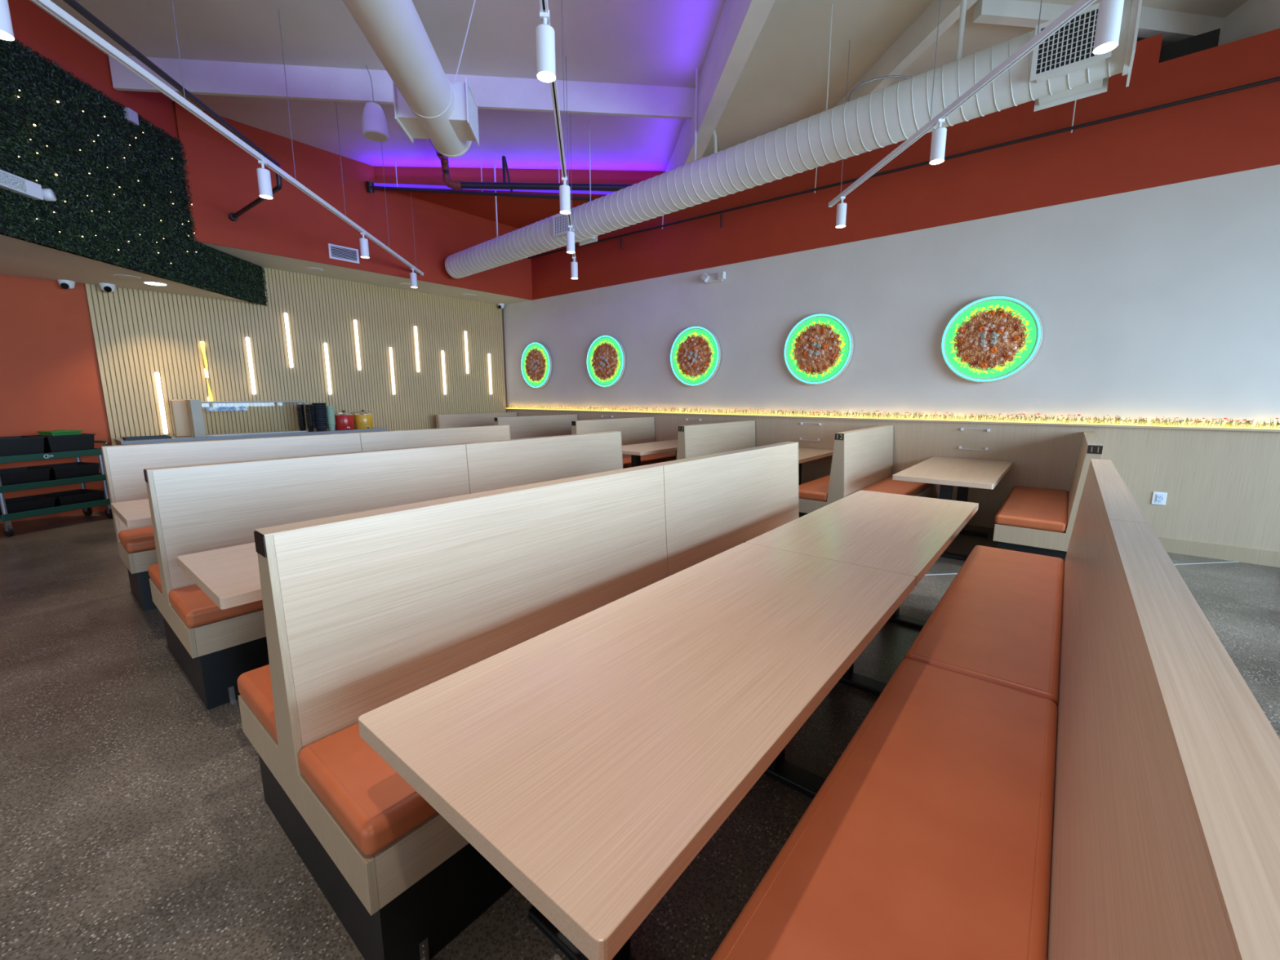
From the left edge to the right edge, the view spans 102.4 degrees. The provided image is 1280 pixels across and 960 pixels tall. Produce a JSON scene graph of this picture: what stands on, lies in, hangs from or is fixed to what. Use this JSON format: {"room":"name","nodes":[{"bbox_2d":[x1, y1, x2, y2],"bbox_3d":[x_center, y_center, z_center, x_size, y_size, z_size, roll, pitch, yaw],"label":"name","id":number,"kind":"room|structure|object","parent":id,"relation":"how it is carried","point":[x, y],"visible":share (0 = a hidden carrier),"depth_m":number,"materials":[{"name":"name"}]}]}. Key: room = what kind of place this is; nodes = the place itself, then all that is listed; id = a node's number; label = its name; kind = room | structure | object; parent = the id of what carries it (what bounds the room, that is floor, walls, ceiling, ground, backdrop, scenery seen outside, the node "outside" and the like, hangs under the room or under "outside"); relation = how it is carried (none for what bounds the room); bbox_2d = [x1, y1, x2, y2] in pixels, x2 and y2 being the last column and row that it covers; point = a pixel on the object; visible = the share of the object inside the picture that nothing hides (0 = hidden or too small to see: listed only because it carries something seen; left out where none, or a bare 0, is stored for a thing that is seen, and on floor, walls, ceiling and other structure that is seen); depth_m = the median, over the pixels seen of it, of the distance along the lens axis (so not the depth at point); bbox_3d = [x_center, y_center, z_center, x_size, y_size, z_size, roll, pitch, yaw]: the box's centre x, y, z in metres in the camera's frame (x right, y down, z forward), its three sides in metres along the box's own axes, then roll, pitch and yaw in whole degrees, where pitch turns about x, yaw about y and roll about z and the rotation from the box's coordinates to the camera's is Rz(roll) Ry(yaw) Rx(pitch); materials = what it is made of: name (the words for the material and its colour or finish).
{"room":"eatery","nodes":[
{"label":"eatery","id":0,"kind":"room"},
{"bbox_2d":[0,232,253,302],"bbox_3d":[-5.891,-1.865,2.921,5.740,0.050,7.800,8,12,39],"label":"soffit","id":1,"kind":"structure","parent":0,"point":[18,257],"depth_m":5.61,"materials":[{"name":"paint"}]},
{"bbox_2d":[57,280,75,288],"bbox_3d":[-6.827,-2.319,6.129,0.144,0.102,0.152,-5,11,-27],"label":"security camera","id":2,"kind":"object","parent":1,"relation":"attached to","point":[65,284],"visible":1,"depth_m":6.09,"materials":[{"name":"white plastic"}]},
{"bbox_2d":[98,283,115,292],"bbox_3d":[-6.524,-2.348,6.305,0.144,0.102,0.152,-9,13,-44],"label":"security camera","id":3,"kind":"object","parent":1,"relation":"attached to","point":[108,287],"visible":1,"depth_m":6.26,"materials":[{"name":"white plastic"}]},
{"bbox_2d":[0,0,258,302],"bbox_3d":[-5.275,-2.975,3.481,0.120,2.057,8.259,-1,9,-5],"label":"wall","id":4,"kind":"structure","parent":0,"point":[37,29],"depth_m":4.92,"materials":[{"name":"paint"}]},
{"bbox_2d":[0,37,268,306],"bbox_3d":[-5.315,-2.985,4.953,0.071,1.693,5.327,-1,9,-5],"label":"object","id":5,"kind":"structure","parent":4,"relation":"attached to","point":[148,160],"depth_m":5.04,"materials":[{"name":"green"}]},
{"bbox_2d":[0,169,56,201],"bbox_3d":[-5.208,-2.471,4.305,0.109,0.124,0.599,-1,9,-5],"label":"emergency light","id":6,"kind":"object","parent":5,"relation":"attached to","point":[8,181],"visible":1,"depth_m":4.34,"materials":[{"name":"white plastic"}]},
{"bbox_2d":[121,106,138,124],"bbox_3d":[-5.370,-3.831,5.419,0.075,0.120,0.110,-1,9,-5],"label":"sensor box","id":7,"kind":"object","parent":5,"relation":"attached to","point":[132,117],"visible":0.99,"depth_m":5.40,"materials":[{"name":"white plastic"}]},
{"bbox_2d":[0,266,507,523],"bbox_3d":[-6.728,-2.052,6.526,0.198,4.870,12.260,8,12,39],"label":"wall","id":8,"kind":"structure","parent":0,"point":[86,357],"depth_m":7.45,"materials":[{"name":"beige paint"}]},
{"bbox_2d":[154,371,168,434],"bbox_3d":[-6.413,-1.025,6.895,0.049,0.831,0.049,8,12,39],"label":"light bar","id":9,"kind":"object","parent":8,"relation":"attached to","point":[157,375],"visible":1,"depth_m":6.88,"materials":[{"name":"white plastic"}]},
{"bbox_2d":[200,341,213,401],"bbox_3d":[-6.077,-1.514,7.212,0.053,0.830,0.051,8,12,39],"label":"light bar","id":10,"kind":"object","parent":8,"relation":"attached to","point":[202,343],"visible":0.96,"depth_m":7.21,"materials":[{"name":"yellow plastic"}]},
{"bbox_2d":[245,336,256,395],"bbox_3d":[-5.748,-1.684,7.600,0.049,0.840,0.049,8,12,39],"label":"light bar","id":11,"kind":"object","parent":8,"relation":"attached to","point":[247,339],"visible":1,"depth_m":7.59,"materials":[{"name":"white plastic"}]},
{"bbox_2d":[284,312,293,368],"bbox_3d":[-5.416,-2.151,7.930,0.049,0.834,0.049,8,12,39],"label":"light bar","id":12,"kind":"object","parent":8,"relation":"attached to","point":[286,315],"visible":1,"depth_m":7.91,"materials":[{"name":"white plastic"}]},
{"bbox_2d":[323,342,332,395],"bbox_3d":[-5.088,-1.812,8.388,0.049,0.836,0.049,8,12,39],"label":"light bar","id":13,"kind":"object","parent":8,"relation":"attached to","point":[326,350],"visible":1,"depth_m":8.37,"materials":[{"name":"white plastic"}]},
{"bbox_2d":[353,319,361,370],"bbox_3d":[-4.774,-2.279,8.695,0.049,0.839,0.049,8,12,39],"label":"light bar","id":14,"kind":"object","parent":8,"relation":"attached to","point":[355,322],"visible":1,"depth_m":8.68,"materials":[{"name":"white plastic"}]},
{"bbox_2d":[388,346,395,395],"bbox_3d":[-4.420,-1.944,9.184,0.049,0.838,0.049,8,12,39],"label":"light bar","id":15,"kind":"object","parent":8,"relation":"attached to","point":[390,348],"visible":1,"depth_m":9.17,"materials":[{"name":"white plastic"}]},
{"bbox_2d":[413,325,419,372],"bbox_3d":[-4.111,-2.410,9.486,0.049,0.838,0.049,8,12,39],"label":"light bar","id":16,"kind":"object","parent":8,"relation":"attached to","point":[415,326],"visible":1,"depth_m":9.46,"materials":[{"name":"white plastic"}]},
{"bbox_2d":[440,350,446,395],"bbox_3d":[-3.786,-2.072,9.940,0.049,0.844,0.049,8,12,39],"label":"light bar","id":17,"kind":"object","parent":8,"relation":"attached to","point":[442,351],"visible":1,"depth_m":9.92,"materials":[{"name":"white plastic"}]},
{"bbox_2d":[463,330,469,373],"bbox_3d":[-3.458,-2.543,10.264,0.049,0.840,0.049,8,12,39],"label":"light bar","id":18,"kind":"object","parent":8,"relation":"attached to","point":[465,331],"visible":1,"depth_m":10.25,"materials":[{"name":"white plastic"}]},
{"bbox_2d":[173,101,532,300],"bbox_3d":[-3.803,-4.007,8.131,0.020,1.536,5.200,8,12,39],"label":"wall","id":19,"kind":"structure","parent":0,"point":[222,177],"depth_m":7.25,"materials":[{"name":"paint"}]},
{"bbox_2d":[62,0,282,221],"bbox_3d":[-3.824,-3.017,3.986,0.941,0.287,5.794,-3,10,-19],"label":"pipe","id":20,"kind":"object","parent":19,"relation":"attached to","point":[233,216],"visible":0.9,"depth_m":4.14,"materials":[{"name":"grey metal"}]},
{"bbox_2d":[328,243,359,263],"bbox_3d":[-4.345,-3.322,7.554,0.012,0.200,0.410,8,12,39],"label":"air vent","id":21,"kind":"object","parent":19,"relation":"in","point":[335,251],"visible":1,"depth_m":7.55,"materials":[{"name":"white metal"}]},
{"bbox_2d":[197,241,530,305],"bbox_3d":[-4.178,-3.318,8.572,0.970,0.030,5.180,8,12,39],"label":"soffit","id":22,"kind":"structure","parent":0,"point":[262,260],"depth_m":8.18,"materials":[{"name":"paint"}]},
{"bbox_2d":[29,0,1248,172],"bbox_3d":[-0.949,-4.067,3.412,17.400,0.120,15.400,8,12,39],"label":"ceiling","id":23,"kind":"structure","parent":0,"point":[783,81],"depth_m":5.12,"materials":[{"name":"paint"}]},
{"bbox_2d":[0,0,423,288],"bbox_3d":[-3.112,-3.151,3.562,0.094,1.737,9.762,-1,9,-5],"label":"track","id":24,"kind":"object","parent":23,"relation":"hanging from","point":[264,177],"visible":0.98,"depth_m":3.67,"materials":[{"name":"white metal"}]},
{"bbox_2d":[361,65,389,142],"bbox_3d":[-2.804,-3.985,5.407,0.254,0.694,0.254,8,12,39],"label":"speaker","id":25,"kind":"object","parent":23,"relation":"hanging from","point":[375,126],"visible":1,"depth_m":5.36},
{"bbox_2d":[364,131,387,142],"bbox_3d":[-2.804,-3.645,5.463,0.219,0.004,0.219,8,12,39],"label":"speaker grille","id":26,"kind":"object","parent":25,"relation":"attached to","point":[379,136],"depth_m":5.44,"materials":[{"name":"grey fabric"}]},
{"bbox_2d":[108,54,695,119],"bbox_3d":[-2.378,-4.205,5.534,6.039,0.300,0.045,-1,9,-5],"label":"ceiling beam","id":27,"kind":"structure","parent":23,"relation":"attached to","point":[212,77],"depth_m":5.47,"materials":[{"name":"paint"}]},
{"bbox_2d":[342,0,479,157],"bbox_3d":[-1.471,-3.272,2.199,0.793,1.059,5.861,-1,9,-7],"label":"duct","id":28,"kind":"object","parent":23,"relation":"hanging from","point":[428,105],"visible":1,"depth_m":4.02,"materials":[{"name":"metal"}]},
{"bbox_2d":[366,162,592,200],"bbox_3d":[-2.400,-4.462,7.687,3.361,0.494,0.136,0,9,-1],"label":"pipe","id":29,"kind":"object","parent":23,"relation":"hanging from","point":[371,188],"visible":0.94,"depth_m":7.70,"materials":[{"name":"grey metal"}]},
{"bbox_2d":[373,166,662,195],"bbox_3d":[-1.833,-4.557,7.864,4.362,0.365,0.080,0,9,-2],"label":"fascia","id":30,"kind":"object","parent":23,"relation":"attached to","point":[414,176],"visible":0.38,"depth_m":7.84,"materials":[{"name":"paint"}]},
{"bbox_2d":[391,183,605,228],"bbox_3d":[-1.823,-4.486,7.878,3.250,0.030,2.940,8,12,39],"label":"soffit","id":31,"kind":"structure","parent":30,"relation":"attached to","point":[517,212],"depth_m":8.59,"materials":[{"name":"paint"}]},
{"bbox_2d":[428,138,632,192],"bbox_3d":[-1.371,-4.379,7.302,3.195,0.477,0.981,-3,10,-19],"label":"pipe","id":32,"kind":"object","parent":23,"relation":"hanging from","point":[455,184],"visible":0.8,"depth_m":7.32,"materials":[{"name":"grey"}]},
{"bbox_2d":[535,0,577,279],"bbox_3d":[-0.539,-3.045,3.137,0.094,1.807,8.442,-1,9,-5],"label":"track","id":33,"kind":"object","parent":23,"relation":"hanging from","point":[544,33],"visible":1,"depth_m":3.32,"materials":[{"name":"white metal"}]},
{"bbox_2d":[665,0,775,212],"bbox_3d":[0.866,-3.752,3.775,0.165,0.620,8.500,-1,9,-5],"label":"ceiling beam","id":34,"kind":"structure","parent":23,"relation":"attached to","point":[740,23],"depth_m":4.70,"materials":[{"name":"paint"}]},
{"bbox_2d":[444,0,1142,278],"bbox_3d":[0.086,-3.690,5.968,8.311,1.458,0.514,8,12,39],"label":"spiral duct","id":35,"kind":"object","parent":23,"relation":"hanging from","point":[1064,68],"visible":0.94,"depth_m":4.39,"materials":[{"name":"metal"}]},
{"bbox_2d":[835,0,977,106],"bbox_3d":[2.725,-3.941,3.783,0.110,0.250,6.000,-1,9,-8],"label":"ceiling beam","id":36,"kind":"structure","parent":23,"relation":"attached to","point":[922,33],"depth_m":4.82,"materials":[{"name":"paint"}]},
{"bbox_2d":[847,75,912,102],"bbox_3d":[2.417,-3.851,5.095,0.774,0.292,0.046,-1,9,-5],"label":"conduit","id":37,"kind":"object","parent":36,"relation":"attached to","point":[891,76],"visible":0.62,"depth_m":5.07,"materials":[{"name":"silver metal"}]},
{"bbox_2d":[828,0,1124,227],"bbox_3d":[2.341,-2.898,1.944,0.094,1.707,6.952,-1,9,-5],"label":"track","id":38,"kind":"object","parent":23,"relation":"hanging from","point":[1109,15],"visible":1,"depth_m":3.19,"materials":[{"name":"white metal"}]},
{"bbox_2d":[973,0,1071,27],"bbox_3d":[3.527,-4.132,4.575,1.139,0.130,0.100,-1,9,-6],"label":"ceiling beam","id":39,"kind":"structure","parent":23,"relation":"attached to","point":[1003,12],"depth_m":4.52,"materials":[{"name":"paint"}]},
{"bbox_2d":[1137,6,1224,41],"bbox_3d":[4.785,-4.128,4.674,1.155,0.170,0.100,-2,10,-9],"label":"ceiling beam","id":40,"kind":"structure","parent":23,"relation":"attached to","point":[1175,26],"depth_m":4.64,"materials":[{"name":"paint"}]},
{"bbox_2d":[1217,0,1279,45],"bbox_3d":[5.180,-3.627,2.562,0.300,0.470,6.000,1,9,8],"label":"ceiling beam","id":41,"kind":"structure","parent":23,"relation":"attached to","point":[1253,17],"depth_m":4.46,"materials":[{"name":"paint"}]},
{"bbox_2d":[0,511,1279,959],"bbox_3d":[-0.949,0.846,4.224,17.400,0.102,15.400,8,12,39],"label":"floor","id":42,"kind":"structure","parent":0,"point":[137,823],"depth_m":1.94,"materials":[{"name":"concrete"}]},
{"bbox_2d":[0,440,112,536],"bbox_3d":[-6.730,0.056,5.857,0.540,0.928,1.027,3,10,16],"label":"shelving rack","id":43,"kind":"object","parent":42,"relation":"on","point":[6,517],"visible":0.63,"depth_m":5.72,"materials":[{"name":"teal metal"}]},
{"bbox_2d":[0,435,45,456],"bbox_3d":[-6.803,-0.344,5.542,0.416,0.225,0.416,3,10,16],"label":"tub","id":44,"kind":"object","parent":43,"relation":"in","point":[13,445],"visible":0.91,"depth_m":5.52,"materials":[{"name":"black plastic"}]},
{"bbox_2d":[0,466,51,485],"bbox_3d":[-6.803,-0.022,5.595,0.416,0.180,0.416,3,10,16],"label":"tub","id":45,"kind":"object","parent":43,"relation":"in","point":[11,476],"visible":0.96,"depth_m":5.58,"materials":[{"name":"black plastic"}]},
{"bbox_2d":[0,495,57,515],"bbox_3d":[-6.803,0.289,5.646,0.416,0.145,0.416,3,10,16],"label":"tub","id":46,"kind":"object","parent":43,"relation":"in","point":[17,504],"visible":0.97,"depth_m":5.66,"materials":[{"name":"black plastic"}]},
{"bbox_2d":[0,448,102,463],"bbox_3d":[-6.740,-0.278,5.767,0.484,0.070,0.955,3,10,16],"label":"shelf","id":47,"kind":"object","parent":43,"relation":"attached to","point":[96,451],"depth_m":5.68,"materials":[{"name":"teal metal"}]},
{"bbox_2d":[0,472,106,493],"bbox_3d":[-6.740,0.021,5.816,0.484,0.070,0.955,3,10,16],"label":"shelf","id":48,"kind":"object","parent":43,"relation":"attached to","point":[101,477],"depth_m":5.71,"materials":[{"name":"teal metal"}]},
{"bbox_2d":[0,497,111,521],"bbox_3d":[-6.740,0.315,5.865,0.484,0.070,0.955,3,10,16],"label":"shelf","id":49,"kind":"object","parent":43,"relation":"attached to","point":[6,517],"depth_m":5.73,"materials":[{"name":"teal metal"}]},
{"bbox_2d":[26,433,95,453],"bbox_3d":[-6.680,-0.411,5.948,0.416,0.225,0.416,3,10,16],"label":"tub","id":50,"kind":"object","parent":43,"relation":"in","point":[82,442],"visible":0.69,"depth_m":5.86,"materials":[{"name":"black plastic"}]},
{"bbox_2d":[36,429,82,435],"bbox_3d":[-6.630,-0.543,5.885,0.264,0.054,0.264,3,10,16],"label":"lid","id":51,"kind":"object","parent":50,"relation":"on","point":[52,433],"visible":1,"depth_m":5.80,"materials":[{"name":"green plastic"}]},
{"bbox_2d":[29,462,99,480],"bbox_3d":[-6.680,-0.090,6.001,0.416,0.180,0.416,3,10,16],"label":"tub","id":52,"kind":"object","parent":43,"relation":"in","point":[73,469],"visible":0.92,"depth_m":5.95,"materials":[{"name":"black plastic"}]},
{"bbox_2d":[35,488,104,506],"bbox_3d":[-6.680,0.222,6.053,0.416,0.145,0.416,3,10,16],"label":"tub","id":53,"kind":"object","parent":43,"relation":"in","point":[80,495],"visible":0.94,"depth_m":6.03,"materials":[{"name":"black plastic"}]},
{"bbox_2d":[111,498,151,527],"bbox_3d":[-2.670,0.456,3.944,0.760,0.762,1.802,8,12,39],"label":"dining table","id":54,"kind":"object","parent":42,"relation":"on","point":[133,513],"visible":0.2,"depth_m":3.18,"materials":[{"name":"laminate"}]},
{"bbox_2d":[177,542,262,609],"bbox_3d":[-1.206,0.643,2.811,0.760,0.762,1.806,8,12,39],"label":"dining table","id":55,"kind":"object","parent":42,"relation":"on","point":[229,576],"visible":0.2,"depth_m":2.08,"materials":[{"name":"laminate"}]},
{"bbox_2d":[114,426,387,444],"bbox_3d":[-5.467,-0.240,7.656,0.625,0.925,3.170,8,12,39],"label":"countertop","id":56,"kind":"structure","parent":42,"relation":"on","point":[174,439],"depth_m":7.19,"materials":[{"name":"stone"}]},
{"bbox_2d":[122,435,171,440],"bbox_3d":[-6.233,-0.534,6.506,0.300,0.030,0.420,8,12,39],"label":"tray","id":57,"kind":"object","parent":56,"relation":"on","point":[157,437],"visible":1,"depth_m":6.47,"materials":[{"name":"black paint"}]},
{"bbox_2d":[168,399,205,437],"bbox_3d":[-5.952,-0.810,6.765,0.390,0.490,0.260,8,12,39],"label":"post","id":58,"kind":"object","parent":56,"relation":"on","point":[187,415],"visible":1,"depth_m":6.74,"materials":[{"name":"laminate"}]},
{"bbox_2d":[205,405,247,411],"bbox_3d":[-5.705,-0.988,7.107,0.003,0.070,0.460,8,12,39],"label":"sign","id":59,"kind":"object","parent":56,"relation":"attached to","point":[212,408],"visible":1,"depth_m":7.09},
{"bbox_2d":[200,400,308,436],"bbox_3d":[-5.509,-0.903,7.405,0.232,0.466,1.261,8,12,39],"label":"guard","id":60,"kind":"object","parent":56,"relation":"on","point":[213,402],"visible":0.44,"depth_m":7.26,"materials":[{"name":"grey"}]},
{"bbox_2d":[334,410,354,430],"bbox_3d":[-4.731,-0.959,8.229,0.275,0.307,0.275,-3,10,-17],"label":"dispenser","id":61,"kind":"object","parent":56,"relation":"on","point":[344,420],"visible":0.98,"depth_m":8.13,"materials":[{"name":"red plastic"}]},
{"bbox_2d":[353,409,373,429],"bbox_3d":[-4.543,-0.996,8.453,0.275,0.307,0.275,-3,10,-17],"label":"dispenser","id":62,"kind":"object","parent":56,"relation":"on","point":[363,420],"visible":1,"depth_m":8.35,"materials":[{"name":"yellow plastic"}]},
{"bbox_2d":[100,424,511,611],"bbox_3d":[-2.541,0.117,4.926,0.599,1.111,3.479,8,12,39],"label":"bench","id":63,"kind":"object","parent":42,"relation":"on","point":[124,465],"visible":0.27,"depth_m":4.05,"materials":[{"name":"laminate"}]},
{"bbox_2d":[118,526,155,552],"bbox_3d":[-3.042,0.322,4.235,0.460,0.082,1.738,8,12,39],"label":"cushion","id":64,"kind":"object","parent":63,"relation":"on","point":[136,539],"depth_m":3.54,"materials":[{"name":"orange leather"}]},
{"bbox_2d":[143,431,622,710],"bbox_3d":[-1.334,0.277,3.959,1.052,1.111,3.492,8,12,39],"label":"bench","id":65,"kind":"object","parent":42,"relation":"on","point":[194,508],"visible":0.32,"depth_m":2.89,"materials":[{"name":"laminate"}]},
{"bbox_2d":[147,563,162,592],"bbox_3d":[-2.123,0.443,3.501,0.446,0.082,1.742,8,12,39],"label":"cushion","id":66,"kind":"object","parent":65,"relation":"on","point":[153,570],"depth_m":2.86,"materials":[{"name":"orange leather"}]},
{"bbox_2d":[168,584,263,626],"bbox_3d":[-1.657,0.506,3.120,0.446,0.082,1.742,8,12,39],"label":"cushion","id":67,"kind":"object","parent":65,"relation":"on","point":[189,604],"depth_m":2.44,"materials":[{"name":"orange leather"}]},
{"bbox_2d":[435,412,516,428],"bbox_3d":[-3.013,-0.756,10.206,0.599,1.111,1.806,8,12,39],"label":"bench","id":68,"kind":"object","parent":42,"relation":"on","point":[449,420],"visible":0.12,"depth_m":10.04,"materials":[{"name":"laminate"}]},
{"bbox_2d":[237,441,799,959],"bbox_3d":[0.089,0.469,2.797,1.052,1.111,3.492,8,12,39],"label":"bench","id":69,"kind":"object","parent":42,"relation":"on","point":[364,611],"visible":0.72,"depth_m":1.63,"materials":[{"name":"laminate"}]},
{"bbox_2d":[237,664,277,741],"bbox_3d":[-0.700,0.635,2.340,0.446,0.082,1.742,8,12,39],"label":"cushion","id":70,"kind":"object","parent":69,"relation":"on","point":[255,686],"depth_m":1.70,"materials":[{"name":"orange leather"}]},
{"bbox_2d":[297,722,437,855],"bbox_3d":[-0.233,0.698,1.958,0.446,0.082,1.742,8,12,39],"label":"cushion","id":71,"kind":"object","parent":69,"relation":"on","point":[371,806],"depth_m":1.29,"materials":[{"name":"orange leather"}]},
{"bbox_2d":[494,413,577,439],"bbox_3d":[-1.786,-0.590,9.203,1.052,1.111,1.809,8,12,39],"label":"bench","id":72,"kind":"object","parent":42,"relation":"on","point":[533,426],"visible":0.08,"depth_m":9.05,"materials":[{"name":"laminate"}]},
{"bbox_2d":[571,417,675,468],"bbox_3d":[-0.360,-0.398,8.039,1.052,1.111,1.809,8,12,39],"label":"bench","id":73,"kind":"object","parent":42,"relation":"on","point":[637,430],"visible":0.28,"depth_m":8.05,"materials":[{"name":"laminate"}]},
{"bbox_2d":[622,453,675,468],"bbox_3d":[-0.126,-0.278,7.864,0.446,0.082,1.806,8,12,39],"label":"cushion","id":74,"kind":"object","parent":73,"relation":"on","point":[651,459],"depth_m":8.04,"materials":[{"name":"orange leather"}]},
{"bbox_2d":[358,542,915,959],"bbox_3d":[0.230,0.834,1.660,0.760,0.762,1.800,8,12,39],"label":"dining table","id":75,"kind":"object","parent":42,"relation":"on","point":[590,759],"visible":0.91,"depth_m":1.14,"materials":[{"name":"laminate"}]},
{"bbox_2d":[622,439,677,467],"bbox_3d":[0.305,-0.130,7.491,0.760,0.762,1.850,8,12,39],"label":"dining table","id":76,"kind":"object","parent":42,"relation":"on","point":[636,451],"visible":0.27,"depth_m":7.01,"materials":[{"name":"laminate"}]},
{"bbox_2d":[676,420,755,459],"bbox_3d":[1.065,-0.205,6.875,1.052,1.111,1.810,8,12,39],"label":"bench","id":77,"kind":"object","parent":42,"relation":"on","point":[703,439],"visible":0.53,"depth_m":6.60,"materials":[{"name":"laminate"}]},
{"bbox_2d":[798,447,833,484],"bbox_3d":[1.730,0.062,6.327,0.760,0.762,1.850,8,12,39],"label":"dining table","id":78,"kind":"object","parent":42,"relation":"on","point":[805,455],"visible":0.06,"depth_m":6.44,"materials":[{"name":"laminate"}]},
{"bbox_2d":[745,489,978,695],"bbox_3d":[1.387,0.606,3.040,0.760,0.762,1.822,8,12,39],"label":"dining table","id":79,"kind":"object","parent":42,"relation":"on","point":[901,534],"visible":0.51,"depth_m":2.71,"materials":[{"name":"laminate"}]},
{"bbox_2d":[798,424,932,517],"bbox_3d":[2.490,-0.013,5.712,1.052,1.111,1.810,8,12,39],"label":"bench","id":80,"kind":"object","parent":42,"relation":"on","point":[862,459],"visible":0.57,"depth_m":5.34,"materials":[{"name":"laminate"}]},
{"bbox_2d":[798,475,830,501],"bbox_3d":[2.258,0.043,5.918,0.446,0.082,1.806,8,12,39],"label":"cushion","id":81,"kind":"object","parent":80,"relation":"on","point":[816,490],"depth_m":5.28,"materials":[{"name":"orange leather"}]},
{"bbox_2d":[850,475,932,496],"bbox_3d":[2.725,0.106,5.537,0.446,0.082,1.806,8,12,39],"label":"cushion","id":82,"kind":"object","parent":80,"relation":"on","point":[885,484],"depth_m":5.53,"materials":[{"name":"orange leather"}]},
{"bbox_2d":[892,456,1013,560],"bbox_3d":[3.155,0.254,5.164,0.760,0.762,1.850,8,12,39],"label":"dining table","id":83,"kind":"object","parent":42,"relation":"on","point":[948,472],"visible":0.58,"depth_m":4.75,"materials":[{"name":"laminate"}]},
{"bbox_2d":[711,458,1279,959],"bbox_3d":[1.225,0.642,1.750,0.599,1.111,3.799,8,12,39],"label":"bench","id":84,"kind":"object","parent":42,"relation":"on","point":[1068,759],"visible":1,"depth_m":1.00,"materials":[{"name":"leather"}]},
{"bbox_2d":[711,658,1057,959],"bbox_3d":[0.566,0.842,1.085,0.460,0.082,1.898,8,12,39],"label":"cushion","id":85,"kind":"object","parent":84,"relation":"on","point":[931,835],"depth_m":1.13,"materials":[{"name":"orange leather"}]},
{"bbox_2d":[904,545,1064,706],"bbox_3d":[1.778,0.603,2.531,0.460,0.082,1.898,8,12,39],"label":"cushion","id":86,"kind":"object","parent":84,"relation":"on","point":[1000,620],"depth_m":2.19,"materials":[{"name":"orange leather"}]},
{"bbox_2d":[992,431,1103,561],"bbox_3d":[3.718,0.153,4.710,0.599,1.111,1.810,8,12,39],"label":"bench","id":87,"kind":"object","parent":42,"relation":"on","point":[1031,520],"visible":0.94,"depth_m":4.16,"materials":[{"name":"laminate"}]},
{"bbox_2d":[994,485,1068,532],"bbox_3d":[3.666,0.233,4.769,0.460,0.082,1.806,8,12,39],"label":"cushion","id":88,"kind":"object","parent":87,"relation":"on","point":[1025,508],"depth_m":4.34,"materials":[{"name":"orange leather"}]},
{"bbox_2d":[503,28,1279,567],"bbox_3d":[1.514,-2.254,7.744,11.004,4.870,0.650,8,12,39],"label":"wall","id":89,"kind":"structure","parent":0,"point":[1144,247],"depth_m":5.33,"materials":[{"name":"white paint"}]},
{"bbox_2d":[520,342,551,388],"bbox_3d":[-2.089,-2.297,10.306,0.912,0.912,0.137,8,12,39],"label":"sign","id":90,"kind":"object","parent":89,"relation":"attached to","point":[536,360],"visible":1,"depth_m":10.25,"materials":[{"name":"green"}]},
{"bbox_2d":[586,334,626,387],"bbox_3d":[-0.617,-2.099,9.105,0.912,0.912,0.137,8,12,39],"label":"sign","id":91,"kind":"object","parent":89,"relation":"attached to","point":[606,360],"visible":1,"depth_m":9.06,"materials":[{"name":"green"}]},
{"bbox_2d":[670,325,720,386],"bbox_3d":[0.838,-1.903,7.923,0.912,0.911,0.142,7,12,36],"label":"sign","id":92,"kind":"object","parent":89,"relation":"attached to","point":[695,351],"visible":1,"depth_m":7.88,"materials":[{"name":"green"}]},
{"bbox_2d":[700,271,725,283],"bbox_3d":[1.082,-2.980,7.538,0.398,0.141,0.130,8,12,39],"label":"emergency light","id":93,"kind":"object","parent":89,"relation":"attached to","point":[720,276],"visible":1,"depth_m":7.55,"materials":[{"name":"white paint"}]},
{"bbox_2d":[783,312,853,385],"bbox_3d":[2.313,-1.705,6.721,0.911,0.912,0.137,7,12,36],"label":"sign","id":94,"kind":"object","parent":89,"relation":"attached to","point":[818,348],"visible":1,"depth_m":6.68,"materials":[{"name":"green"}]},
{"bbox_2d":[506,404,1279,429],"bbox_3d":[1.334,-1.031,7.698,10.971,0.102,0.044,8,12,39],"label":"strip","id":95,"kind":"object","parent":89,"relation":"on","point":[1082,420],"visible":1,"depth_m":5.68,"materials":[{"name":"yellow"}]},
{"bbox_2d":[528,76,1279,258],"bbox_3d":[1.683,-3.842,6.873,9.950,0.613,0.050,8,12,39],"label":"pipe","id":96,"kind":"object","parent":89,"relation":"attached to","point":[1277,78],"visible":0.8,"depth_m":5.29,"materials":[{"name":"grey"}]},
{"bbox_2d":[940,294,1042,382],"bbox_3d":[3.758,-1.510,5.541,0.908,0.908,0.141,7,11,35],"label":"sign","id":97,"kind":"object","parent":89,"relation":"attached to","point":[989,339],"visible":1,"depth_m":5.50,"materials":[{"name":"green"}]},
{"bbox_2d":[1151,491,1167,505],"bbox_3d":[4.928,0.175,4.884,0.094,0.120,0.012,8,12,39],"label":"wall outlet","id":98,"kind":"object","parent":89,"relation":"attached to","point":[1158,498],"visible":1,"depth_m":4.88,"materials":[{"name":"white plastic"}]},
{"bbox_2d":[1158,28,1220,62],"bbox_3d":[4.969,-3.733,4.707,0.360,0.380,0.390,8,12,39],"label":"air vent","id":99,"kind":"structure","parent":89,"relation":"attached to","point":[1205,41],"depth_m":4.54,"materials":[{"name":"black metal"}]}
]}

